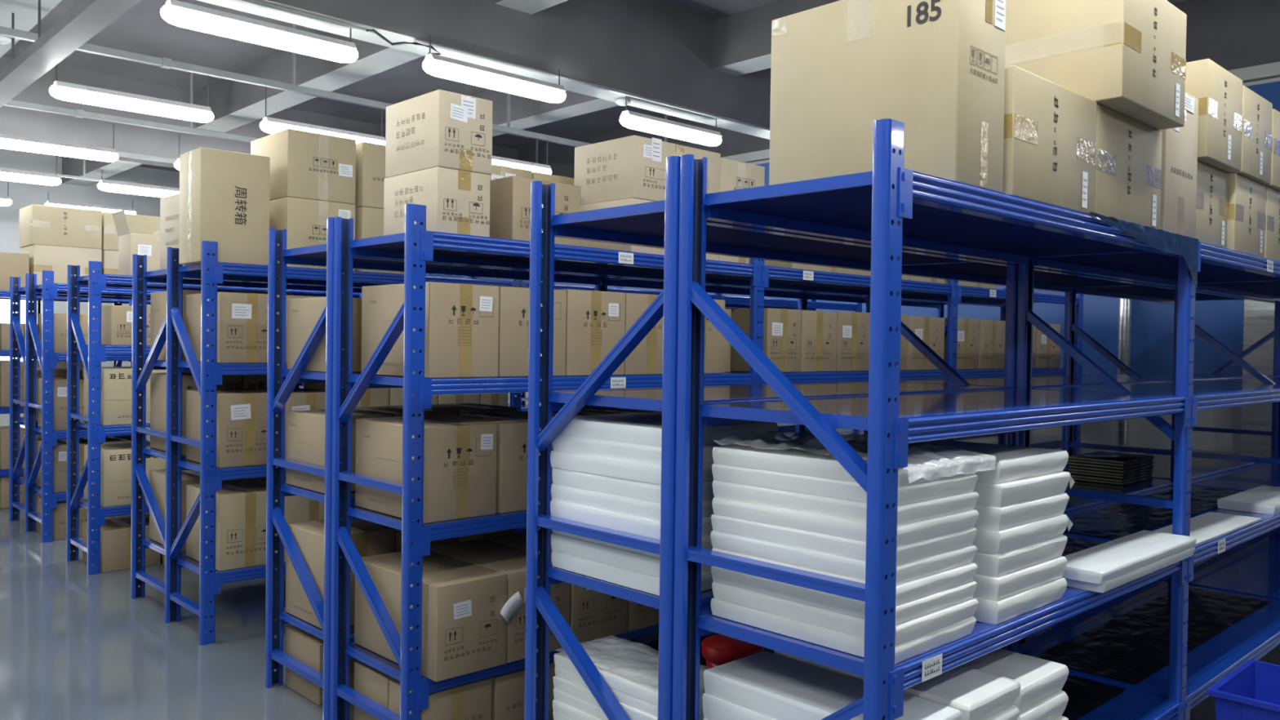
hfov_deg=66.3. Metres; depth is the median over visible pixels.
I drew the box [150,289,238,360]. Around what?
carton
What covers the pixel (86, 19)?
cable tray
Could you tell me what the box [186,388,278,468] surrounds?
carton
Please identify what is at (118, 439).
carton
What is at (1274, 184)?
carton
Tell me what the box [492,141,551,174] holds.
ceiling lamp
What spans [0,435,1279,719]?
floor
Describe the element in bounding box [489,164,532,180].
carton
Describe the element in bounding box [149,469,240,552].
carton
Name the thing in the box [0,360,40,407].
carton
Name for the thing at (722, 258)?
carton
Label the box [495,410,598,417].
plastic sheet
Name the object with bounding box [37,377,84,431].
carton
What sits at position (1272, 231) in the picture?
carton
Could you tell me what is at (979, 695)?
pack
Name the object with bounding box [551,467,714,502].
pack
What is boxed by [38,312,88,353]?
carton
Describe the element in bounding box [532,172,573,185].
carton
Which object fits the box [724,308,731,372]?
carton
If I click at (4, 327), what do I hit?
carton
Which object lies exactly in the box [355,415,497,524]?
carton
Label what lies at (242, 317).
carton
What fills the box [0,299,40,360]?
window
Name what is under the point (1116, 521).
plastic sheet
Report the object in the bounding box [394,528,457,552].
carton
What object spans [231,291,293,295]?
carton
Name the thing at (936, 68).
carton
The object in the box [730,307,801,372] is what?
carton
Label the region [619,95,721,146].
ceiling lamp
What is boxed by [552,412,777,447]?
pack
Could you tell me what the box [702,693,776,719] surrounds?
pack
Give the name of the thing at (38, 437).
carton
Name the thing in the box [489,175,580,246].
carton
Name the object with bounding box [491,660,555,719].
carton
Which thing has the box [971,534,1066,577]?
pack
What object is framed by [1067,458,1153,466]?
board
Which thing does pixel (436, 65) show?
ceiling lamp
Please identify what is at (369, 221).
carton
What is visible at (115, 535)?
carton
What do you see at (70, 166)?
ceiling beam
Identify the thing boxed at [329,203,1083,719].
storage rack
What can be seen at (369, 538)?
carton
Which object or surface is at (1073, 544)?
plastic sheet
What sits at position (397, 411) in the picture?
plastic sheet
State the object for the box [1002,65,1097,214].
carton
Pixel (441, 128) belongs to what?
carton
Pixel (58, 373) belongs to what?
carton
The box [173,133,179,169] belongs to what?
ceiling lamp
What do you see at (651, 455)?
pack
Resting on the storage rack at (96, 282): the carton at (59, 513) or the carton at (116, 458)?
the carton at (116, 458)
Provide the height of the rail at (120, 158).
0.626 m
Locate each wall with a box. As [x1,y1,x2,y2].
[0,149,179,435]
[507,391,1241,454]
[519,0,1279,178]
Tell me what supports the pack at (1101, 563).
on the pack at (1108, 585)
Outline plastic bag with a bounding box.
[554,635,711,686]
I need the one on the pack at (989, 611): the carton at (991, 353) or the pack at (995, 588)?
the pack at (995, 588)
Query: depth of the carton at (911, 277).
5.89 m
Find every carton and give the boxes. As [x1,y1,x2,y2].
[0,252,29,290]
[0,323,25,350]
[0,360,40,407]
[0,424,29,469]
[0,475,41,508]
[18,204,102,248]
[21,244,102,284]
[23,324,38,350]
[23,368,82,421]
[23,434,57,484]
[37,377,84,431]
[37,438,87,493]
[37,496,93,540]
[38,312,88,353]
[46,360,93,377]
[82,516,160,572]
[84,366,166,425]
[84,441,165,506]
[86,435,147,444]
[92,305,151,345]
[102,211,159,250]
[102,249,118,275]
[105,512,147,519]
[111,209,159,275]
[145,513,164,564]
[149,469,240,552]
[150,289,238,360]
[150,373,241,455]
[160,193,188,270]
[178,146,270,265]
[186,292,279,363]
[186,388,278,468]
[186,480,277,571]
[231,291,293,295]
[240,374,298,389]
[240,475,285,480]
[248,476,324,561]
[250,128,355,204]
[253,388,325,458]
[269,196,355,271]
[285,294,323,363]
[285,408,395,493]
[285,519,394,629]
[285,626,359,705]
[287,297,361,372]
[303,382,389,406]
[353,660,395,719]
[354,142,386,208]
[354,551,506,681]
[355,206,404,274]
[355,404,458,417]
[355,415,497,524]
[360,281,498,377]
[383,166,490,237]
[385,89,493,177]
[388,387,437,405]
[388,677,491,719]
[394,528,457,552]
[430,538,570,662]
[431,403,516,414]
[431,413,553,513]
[437,393,479,404]
[457,528,515,542]
[479,392,507,406]
[485,532,628,642]
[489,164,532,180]
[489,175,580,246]
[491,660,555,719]
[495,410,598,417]
[497,286,566,377]
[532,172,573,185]
[551,528,659,631]
[563,288,625,376]
[573,135,720,204]
[579,197,718,260]
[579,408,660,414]
[624,293,663,374]
[704,299,724,373]
[718,254,751,263]
[720,157,764,191]
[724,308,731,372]
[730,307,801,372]
[764,259,870,275]
[768,0,1006,192]
[800,310,837,372]
[827,311,870,371]
[870,271,909,279]
[900,315,906,370]
[906,315,944,370]
[909,275,947,284]
[943,317,978,369]
[958,280,996,288]
[977,320,1005,368]
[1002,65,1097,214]
[1004,0,1186,129]
[1031,324,1036,368]
[1035,323,1060,368]
[1094,103,1162,229]
[1157,92,1198,238]
[1185,58,1242,172]
[1195,160,1228,248]
[1226,85,1272,185]
[1226,173,1266,257]
[1264,108,1279,191]
[1264,186,1279,262]
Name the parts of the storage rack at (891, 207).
plastic strip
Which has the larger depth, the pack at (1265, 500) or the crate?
the pack at (1265, 500)
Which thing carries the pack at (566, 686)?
on the pack at (593, 710)
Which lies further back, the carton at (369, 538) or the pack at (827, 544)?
the carton at (369, 538)
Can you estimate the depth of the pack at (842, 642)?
2.29 m
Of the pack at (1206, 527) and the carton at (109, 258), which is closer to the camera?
the pack at (1206, 527)
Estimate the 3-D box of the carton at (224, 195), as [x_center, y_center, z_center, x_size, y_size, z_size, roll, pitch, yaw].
[-2.149,-0.773,5.068,0.350,0.564,0.301,0,1,-44]
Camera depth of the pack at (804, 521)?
2.28 m
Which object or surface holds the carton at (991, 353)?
on the storage rack at (417, 246)
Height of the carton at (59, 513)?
0.274 m
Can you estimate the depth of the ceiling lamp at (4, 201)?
12.43 m
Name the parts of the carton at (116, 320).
printed frame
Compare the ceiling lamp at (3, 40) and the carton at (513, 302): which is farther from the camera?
the ceiling lamp at (3, 40)
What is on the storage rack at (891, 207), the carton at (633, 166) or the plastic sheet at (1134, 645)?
the plastic sheet at (1134, 645)
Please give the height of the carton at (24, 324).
0.219 m
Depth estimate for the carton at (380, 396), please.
5.53 m
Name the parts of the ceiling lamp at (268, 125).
hanging chain, hanging chain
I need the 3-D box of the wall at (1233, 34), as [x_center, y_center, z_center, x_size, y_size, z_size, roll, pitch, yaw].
[1.412,-2.421,10.226,0.100,0.710,19.700,0,1,-44]
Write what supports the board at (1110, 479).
on the board at (1150, 477)
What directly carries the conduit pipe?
attached to the ceiling beam at (652, 49)
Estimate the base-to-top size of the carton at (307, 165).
0.355 m
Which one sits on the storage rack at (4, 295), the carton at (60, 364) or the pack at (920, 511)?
the carton at (60, 364)
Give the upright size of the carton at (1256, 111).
0.328 m
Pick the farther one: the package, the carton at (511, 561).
the carton at (511, 561)
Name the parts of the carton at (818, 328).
printed frame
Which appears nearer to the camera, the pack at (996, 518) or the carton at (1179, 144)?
the pack at (996, 518)
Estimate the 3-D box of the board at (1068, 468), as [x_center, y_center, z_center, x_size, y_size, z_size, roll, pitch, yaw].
[2.449,0.568,5.101,0.401,0.014,0.280,0,1,-44]
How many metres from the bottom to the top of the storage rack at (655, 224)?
2.000 m
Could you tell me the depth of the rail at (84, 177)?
12.35 m
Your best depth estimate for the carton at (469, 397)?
5.90 m
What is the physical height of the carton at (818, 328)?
0.320 m
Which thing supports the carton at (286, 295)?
on the storage rack at (211, 272)
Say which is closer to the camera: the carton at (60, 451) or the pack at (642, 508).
the pack at (642, 508)
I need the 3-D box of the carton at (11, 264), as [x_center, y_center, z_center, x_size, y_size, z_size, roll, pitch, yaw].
[-5.834,-0.781,8.682,0.630,0.338,0.495,0,1,-44]
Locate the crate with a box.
[1206,658,1279,719]
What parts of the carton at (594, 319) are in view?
printed glass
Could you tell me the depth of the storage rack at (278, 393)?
4.26 m
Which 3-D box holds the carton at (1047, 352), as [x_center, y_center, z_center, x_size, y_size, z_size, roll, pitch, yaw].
[2.770,-0.107,7.223,0.380,0.321,0.497,0,1,-44]
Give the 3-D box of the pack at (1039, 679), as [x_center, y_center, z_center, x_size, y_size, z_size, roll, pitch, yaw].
[0.870,0.856,2.757,0.283,0.070,0.550,0,1,-44]
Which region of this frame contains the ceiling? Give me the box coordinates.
[0,0,1186,171]
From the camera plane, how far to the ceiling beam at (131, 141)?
9.98 m
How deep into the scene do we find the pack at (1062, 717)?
2.65 m
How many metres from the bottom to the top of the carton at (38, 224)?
0.354 m
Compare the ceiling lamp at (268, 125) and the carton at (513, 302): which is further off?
the ceiling lamp at (268, 125)
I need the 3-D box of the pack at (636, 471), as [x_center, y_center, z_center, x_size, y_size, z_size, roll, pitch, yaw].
[0.066,0.301,2.907,0.444,0.049,0.505,0,1,-44]
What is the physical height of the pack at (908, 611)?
0.042 m
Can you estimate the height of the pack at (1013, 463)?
0.058 m
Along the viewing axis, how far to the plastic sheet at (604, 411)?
4.47 m
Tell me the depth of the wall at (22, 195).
14.36 m
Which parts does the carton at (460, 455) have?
printed glass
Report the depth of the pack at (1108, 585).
2.92 m
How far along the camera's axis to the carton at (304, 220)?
5.21 m
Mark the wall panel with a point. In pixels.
(1152, 341)
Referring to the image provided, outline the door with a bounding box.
[1240,299,1275,455]
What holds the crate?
on the floor
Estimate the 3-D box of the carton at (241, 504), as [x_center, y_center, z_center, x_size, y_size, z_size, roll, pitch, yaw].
[-2.163,0.868,5.212,0.321,0.384,0.481,0,1,-44]
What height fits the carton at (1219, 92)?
0.344 m
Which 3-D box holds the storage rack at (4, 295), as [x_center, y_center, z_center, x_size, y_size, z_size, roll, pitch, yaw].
[-4.990,0.298,9.508,3.829,2.000,0.588,0,1,-44]
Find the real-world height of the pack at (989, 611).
0.058 m
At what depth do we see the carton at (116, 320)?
6.39 m
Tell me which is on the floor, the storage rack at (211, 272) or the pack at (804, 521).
the storage rack at (211, 272)
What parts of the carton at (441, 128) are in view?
printed frame, printed frame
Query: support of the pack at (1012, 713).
on the pack
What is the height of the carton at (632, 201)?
0.234 m
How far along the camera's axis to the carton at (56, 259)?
8.88 m
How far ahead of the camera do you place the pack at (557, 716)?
2.92 m
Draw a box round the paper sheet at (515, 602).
[500,591,524,624]
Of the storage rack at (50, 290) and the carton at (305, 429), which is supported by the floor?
the storage rack at (50, 290)
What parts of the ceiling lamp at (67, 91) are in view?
hanging chain, hanging chain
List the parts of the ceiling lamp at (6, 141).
hanging chain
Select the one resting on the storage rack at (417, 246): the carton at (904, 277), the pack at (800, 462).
the carton at (904, 277)
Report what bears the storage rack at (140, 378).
on the floor
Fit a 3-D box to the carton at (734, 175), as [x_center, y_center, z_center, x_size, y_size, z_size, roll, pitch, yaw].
[0.361,-0.829,4.836,0.329,0.249,0.385,0,1,-44]
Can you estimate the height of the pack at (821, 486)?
0.043 m
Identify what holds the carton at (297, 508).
on the storage rack at (211, 272)
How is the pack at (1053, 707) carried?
on the pack at (1062, 717)
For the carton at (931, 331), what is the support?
on the storage rack at (417, 246)
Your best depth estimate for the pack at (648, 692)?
2.71 m
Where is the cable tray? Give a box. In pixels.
[0,0,141,107]
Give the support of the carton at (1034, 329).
on the storage rack at (417, 246)
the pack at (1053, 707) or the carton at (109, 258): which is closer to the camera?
the pack at (1053, 707)
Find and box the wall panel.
[425,81,1279,375]
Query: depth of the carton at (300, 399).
5.23 m
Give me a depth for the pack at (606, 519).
2.74 m
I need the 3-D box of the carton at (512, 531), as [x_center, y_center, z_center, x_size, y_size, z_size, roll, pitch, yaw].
[-0.838,0.908,4.683,0.311,0.390,0.390,0,1,-44]
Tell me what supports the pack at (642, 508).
on the pack at (606, 519)
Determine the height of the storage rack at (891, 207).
2.000 m
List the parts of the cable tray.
hanging rod, hanging rod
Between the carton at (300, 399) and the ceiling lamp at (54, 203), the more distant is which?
the ceiling lamp at (54, 203)
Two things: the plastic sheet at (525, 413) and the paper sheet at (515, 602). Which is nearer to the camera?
the paper sheet at (515, 602)
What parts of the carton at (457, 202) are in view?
printed frame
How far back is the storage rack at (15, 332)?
8.02 m
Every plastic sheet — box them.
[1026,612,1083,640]
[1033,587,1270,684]
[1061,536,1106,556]
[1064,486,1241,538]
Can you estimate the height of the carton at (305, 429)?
0.319 m
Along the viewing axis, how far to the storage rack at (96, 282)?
6.37 m
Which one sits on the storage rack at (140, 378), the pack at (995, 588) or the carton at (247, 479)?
the carton at (247, 479)
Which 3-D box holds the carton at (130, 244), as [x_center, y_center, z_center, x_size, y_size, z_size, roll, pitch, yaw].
[-3.337,-0.769,6.595,0.330,0.428,0.262,0,1,-44]
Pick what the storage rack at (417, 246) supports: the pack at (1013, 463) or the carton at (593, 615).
the carton at (593, 615)
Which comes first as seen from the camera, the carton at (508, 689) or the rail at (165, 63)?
the carton at (508, 689)
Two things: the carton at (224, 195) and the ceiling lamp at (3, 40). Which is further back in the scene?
the ceiling lamp at (3, 40)
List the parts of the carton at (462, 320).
printed glass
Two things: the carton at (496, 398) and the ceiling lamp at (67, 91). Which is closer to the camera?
the carton at (496, 398)
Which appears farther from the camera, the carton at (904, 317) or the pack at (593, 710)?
the carton at (904, 317)
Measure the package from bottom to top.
0.069 m
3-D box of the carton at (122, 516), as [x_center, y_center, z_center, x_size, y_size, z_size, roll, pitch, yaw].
[-4.161,1.198,7.791,0.320,0.277,0.461,0,1,-44]
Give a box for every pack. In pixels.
[550,450,714,484]
[550,500,712,539]
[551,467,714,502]
[551,483,714,521]
[551,529,712,558]
[551,533,711,577]
[551,550,713,595]
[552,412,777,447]
[552,435,733,465]
[552,675,703,719]
[552,699,600,719]
[552,711,573,719]
[553,688,608,719]
[554,652,705,705]
[555,665,702,717]
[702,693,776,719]
[703,650,961,719]
[710,530,977,585]
[710,597,976,664]
[711,444,973,486]
[711,463,977,506]
[711,497,978,546]
[711,514,977,565]
[711,547,977,605]
[711,565,977,625]
[711,581,978,644]
[712,480,978,525]
[773,650,1021,719]
[915,440,1068,483]
[961,648,1068,713]
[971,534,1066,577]
[972,514,1072,554]
[972,577,1066,624]
[973,471,1075,507]
[973,493,1069,530]
[973,555,1067,600]
[985,705,1019,719]
[1016,690,1068,719]
[1055,715,1068,719]
[1062,529,1196,583]
[1062,546,1195,592]
[1151,511,1261,546]
[1217,485,1279,515]
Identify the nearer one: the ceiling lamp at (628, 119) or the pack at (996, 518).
the pack at (996, 518)
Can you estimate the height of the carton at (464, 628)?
0.339 m
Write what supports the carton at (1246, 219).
on the storage rack at (891, 207)
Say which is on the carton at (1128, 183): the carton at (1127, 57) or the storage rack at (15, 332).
the carton at (1127, 57)
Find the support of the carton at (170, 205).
on the storage rack at (140, 378)
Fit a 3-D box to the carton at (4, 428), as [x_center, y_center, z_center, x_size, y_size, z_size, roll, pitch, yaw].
[-5.630,0.779,8.899,0.380,0.357,0.482,0,1,-44]
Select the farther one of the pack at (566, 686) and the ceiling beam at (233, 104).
the ceiling beam at (233, 104)
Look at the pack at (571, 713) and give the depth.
2.87 m
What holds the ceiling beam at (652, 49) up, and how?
attached to the ceiling
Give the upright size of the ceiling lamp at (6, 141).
0.366 m
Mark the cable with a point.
(373, 29)
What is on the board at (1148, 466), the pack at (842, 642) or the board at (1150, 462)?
the board at (1150, 462)
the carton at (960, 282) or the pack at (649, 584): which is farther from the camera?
the carton at (960, 282)
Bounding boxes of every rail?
[0,23,666,146]
[0,159,179,188]
[4,72,537,163]
[116,156,175,168]
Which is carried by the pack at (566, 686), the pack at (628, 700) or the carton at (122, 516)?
the pack at (628, 700)
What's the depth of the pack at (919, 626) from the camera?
2.29 m
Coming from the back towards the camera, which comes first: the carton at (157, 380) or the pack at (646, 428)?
the carton at (157, 380)
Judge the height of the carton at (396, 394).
0.440 m
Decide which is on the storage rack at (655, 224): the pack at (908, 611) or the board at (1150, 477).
the board at (1150, 477)
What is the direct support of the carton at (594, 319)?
on the storage rack at (417, 246)
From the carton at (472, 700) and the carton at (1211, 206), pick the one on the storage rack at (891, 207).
the carton at (1211, 206)
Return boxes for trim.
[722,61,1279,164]
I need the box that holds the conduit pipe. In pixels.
[241,0,769,131]
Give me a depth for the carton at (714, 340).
4.56 m
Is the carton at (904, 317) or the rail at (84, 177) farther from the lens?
the rail at (84, 177)
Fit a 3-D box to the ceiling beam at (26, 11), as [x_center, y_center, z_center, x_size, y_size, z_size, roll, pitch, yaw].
[-4.545,-2.611,7.042,0.300,0.390,5.190,0,1,-44]
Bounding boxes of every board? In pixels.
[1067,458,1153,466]
[1067,461,1153,470]
[1067,467,1152,476]
[1067,470,1152,479]
[1068,451,1154,463]
[1068,464,1154,473]
[1070,473,1151,482]
[1071,475,1152,485]
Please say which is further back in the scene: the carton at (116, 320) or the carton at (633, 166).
the carton at (116, 320)
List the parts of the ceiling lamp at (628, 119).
hanging chain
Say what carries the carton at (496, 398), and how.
on the storage rack at (211, 272)
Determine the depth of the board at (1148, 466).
4.97 m
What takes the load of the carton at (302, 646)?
on the floor
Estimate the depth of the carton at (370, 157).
5.46 m
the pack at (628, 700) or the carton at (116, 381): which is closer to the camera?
the pack at (628, 700)
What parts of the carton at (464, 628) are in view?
printed frame, printed frame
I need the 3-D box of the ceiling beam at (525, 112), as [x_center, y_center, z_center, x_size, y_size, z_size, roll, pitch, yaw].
[-1.293,-2.617,10.137,0.300,0.390,5.190,0,1,-44]
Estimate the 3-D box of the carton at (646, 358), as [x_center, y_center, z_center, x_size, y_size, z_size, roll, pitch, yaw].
[-0.119,-0.117,4.467,0.316,0.351,0.507,0,1,-44]
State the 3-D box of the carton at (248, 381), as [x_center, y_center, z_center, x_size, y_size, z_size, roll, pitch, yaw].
[-2.313,0.294,5.870,0.330,0.438,0.511,0,1,-44]
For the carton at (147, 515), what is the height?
0.275 m
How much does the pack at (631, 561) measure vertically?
0.049 m
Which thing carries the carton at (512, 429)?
on the storage rack at (417, 246)
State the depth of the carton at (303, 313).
4.09 m
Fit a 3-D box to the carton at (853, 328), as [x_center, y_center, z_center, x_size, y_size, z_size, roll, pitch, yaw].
[1.006,-0.106,5.543,0.312,0.325,0.497,0,1,-44]
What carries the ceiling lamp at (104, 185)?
hanging from the rail at (120, 158)
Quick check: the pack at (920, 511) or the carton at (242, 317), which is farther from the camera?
the carton at (242, 317)
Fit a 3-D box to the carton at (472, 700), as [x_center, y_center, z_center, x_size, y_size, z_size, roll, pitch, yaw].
[-0.752,1.326,3.692,0.304,0.249,0.236,0,1,-44]
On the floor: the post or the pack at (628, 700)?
the post
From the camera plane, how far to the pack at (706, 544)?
2.71 m
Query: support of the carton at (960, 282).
on the storage rack at (417, 246)
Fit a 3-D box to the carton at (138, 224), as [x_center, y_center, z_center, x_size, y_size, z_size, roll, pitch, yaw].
[-4.952,-1.210,9.516,0.601,0.354,0.506,0,1,-44]
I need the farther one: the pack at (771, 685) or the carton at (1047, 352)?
the carton at (1047, 352)
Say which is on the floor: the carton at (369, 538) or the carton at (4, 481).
the carton at (4, 481)
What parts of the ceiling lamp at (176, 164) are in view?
hanging chain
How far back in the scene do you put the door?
6.98 m
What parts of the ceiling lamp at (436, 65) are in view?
hanging chain, hanging chain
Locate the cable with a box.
[365,28,441,54]
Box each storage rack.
[0,290,303,476]
[8,276,151,524]
[24,270,166,542]
[66,261,528,575]
[130,253,808,616]
[164,240,862,644]
[265,217,1005,719]
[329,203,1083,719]
[524,155,1279,719]
[671,118,1279,719]
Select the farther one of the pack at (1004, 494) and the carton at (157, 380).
the carton at (157, 380)
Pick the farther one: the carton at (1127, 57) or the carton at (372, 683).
the carton at (372, 683)
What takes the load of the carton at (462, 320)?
on the storage rack at (417, 246)
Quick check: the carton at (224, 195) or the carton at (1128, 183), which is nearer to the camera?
the carton at (1128, 183)
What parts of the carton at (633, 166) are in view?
printed frame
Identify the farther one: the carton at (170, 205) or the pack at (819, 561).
the carton at (170, 205)
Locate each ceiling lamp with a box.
[0,123,118,161]
[0,155,61,185]
[0,181,12,205]
[44,191,136,214]
[48,64,213,122]
[97,169,179,197]
[160,0,358,62]
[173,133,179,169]
[259,86,385,145]
[422,35,565,102]
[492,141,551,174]
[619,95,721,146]
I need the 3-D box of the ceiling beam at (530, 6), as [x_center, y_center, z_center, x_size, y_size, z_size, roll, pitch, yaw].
[2.176,-2.460,3.405,0.300,0.390,8.770,0,1,-44]
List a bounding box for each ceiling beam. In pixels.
[0,0,62,57]
[0,56,519,164]
[62,156,141,186]
[195,30,423,132]
[196,0,770,139]
[377,88,618,137]
[494,0,568,14]
[711,0,839,75]
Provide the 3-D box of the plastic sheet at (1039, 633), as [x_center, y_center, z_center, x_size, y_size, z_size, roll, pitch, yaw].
[1.905,1.152,4.682,1.740,0.006,0.500,0,1,-44]
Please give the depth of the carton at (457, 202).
3.62 m
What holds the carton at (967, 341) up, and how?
on the storage rack at (417, 246)
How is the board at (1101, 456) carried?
on the board at (1068, 460)
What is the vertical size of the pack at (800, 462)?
0.043 m
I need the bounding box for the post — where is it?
[1115,298,1132,453]
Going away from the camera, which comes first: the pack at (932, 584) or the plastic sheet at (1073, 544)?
the pack at (932, 584)
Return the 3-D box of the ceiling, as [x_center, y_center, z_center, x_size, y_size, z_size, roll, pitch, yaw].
[-2.693,-2.819,6.306,11.250,0.100,19.700,0,1,-44]
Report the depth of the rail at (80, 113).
9.28 m
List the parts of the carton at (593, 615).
printed frame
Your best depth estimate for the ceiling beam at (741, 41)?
7.70 m
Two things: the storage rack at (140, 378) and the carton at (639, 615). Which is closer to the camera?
the carton at (639, 615)
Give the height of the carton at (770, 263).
0.308 m
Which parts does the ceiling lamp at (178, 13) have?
hanging chain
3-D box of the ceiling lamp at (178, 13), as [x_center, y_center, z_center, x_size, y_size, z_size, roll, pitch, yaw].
[-2.093,-1.879,5.482,1.100,0.236,0.132,0,1,-44]
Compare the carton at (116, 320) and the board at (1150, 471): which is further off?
the carton at (116, 320)
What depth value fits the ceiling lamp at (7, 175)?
10.53 m
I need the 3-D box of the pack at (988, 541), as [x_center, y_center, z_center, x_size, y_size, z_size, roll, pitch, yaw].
[0.884,0.452,2.765,0.442,0.058,0.495,0,1,-44]
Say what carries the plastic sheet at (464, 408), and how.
on the storage rack at (278, 393)
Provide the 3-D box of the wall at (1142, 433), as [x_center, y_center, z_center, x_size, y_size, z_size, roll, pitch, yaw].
[1.369,0.738,10.277,0.100,1.270,19.700,0,1,-44]

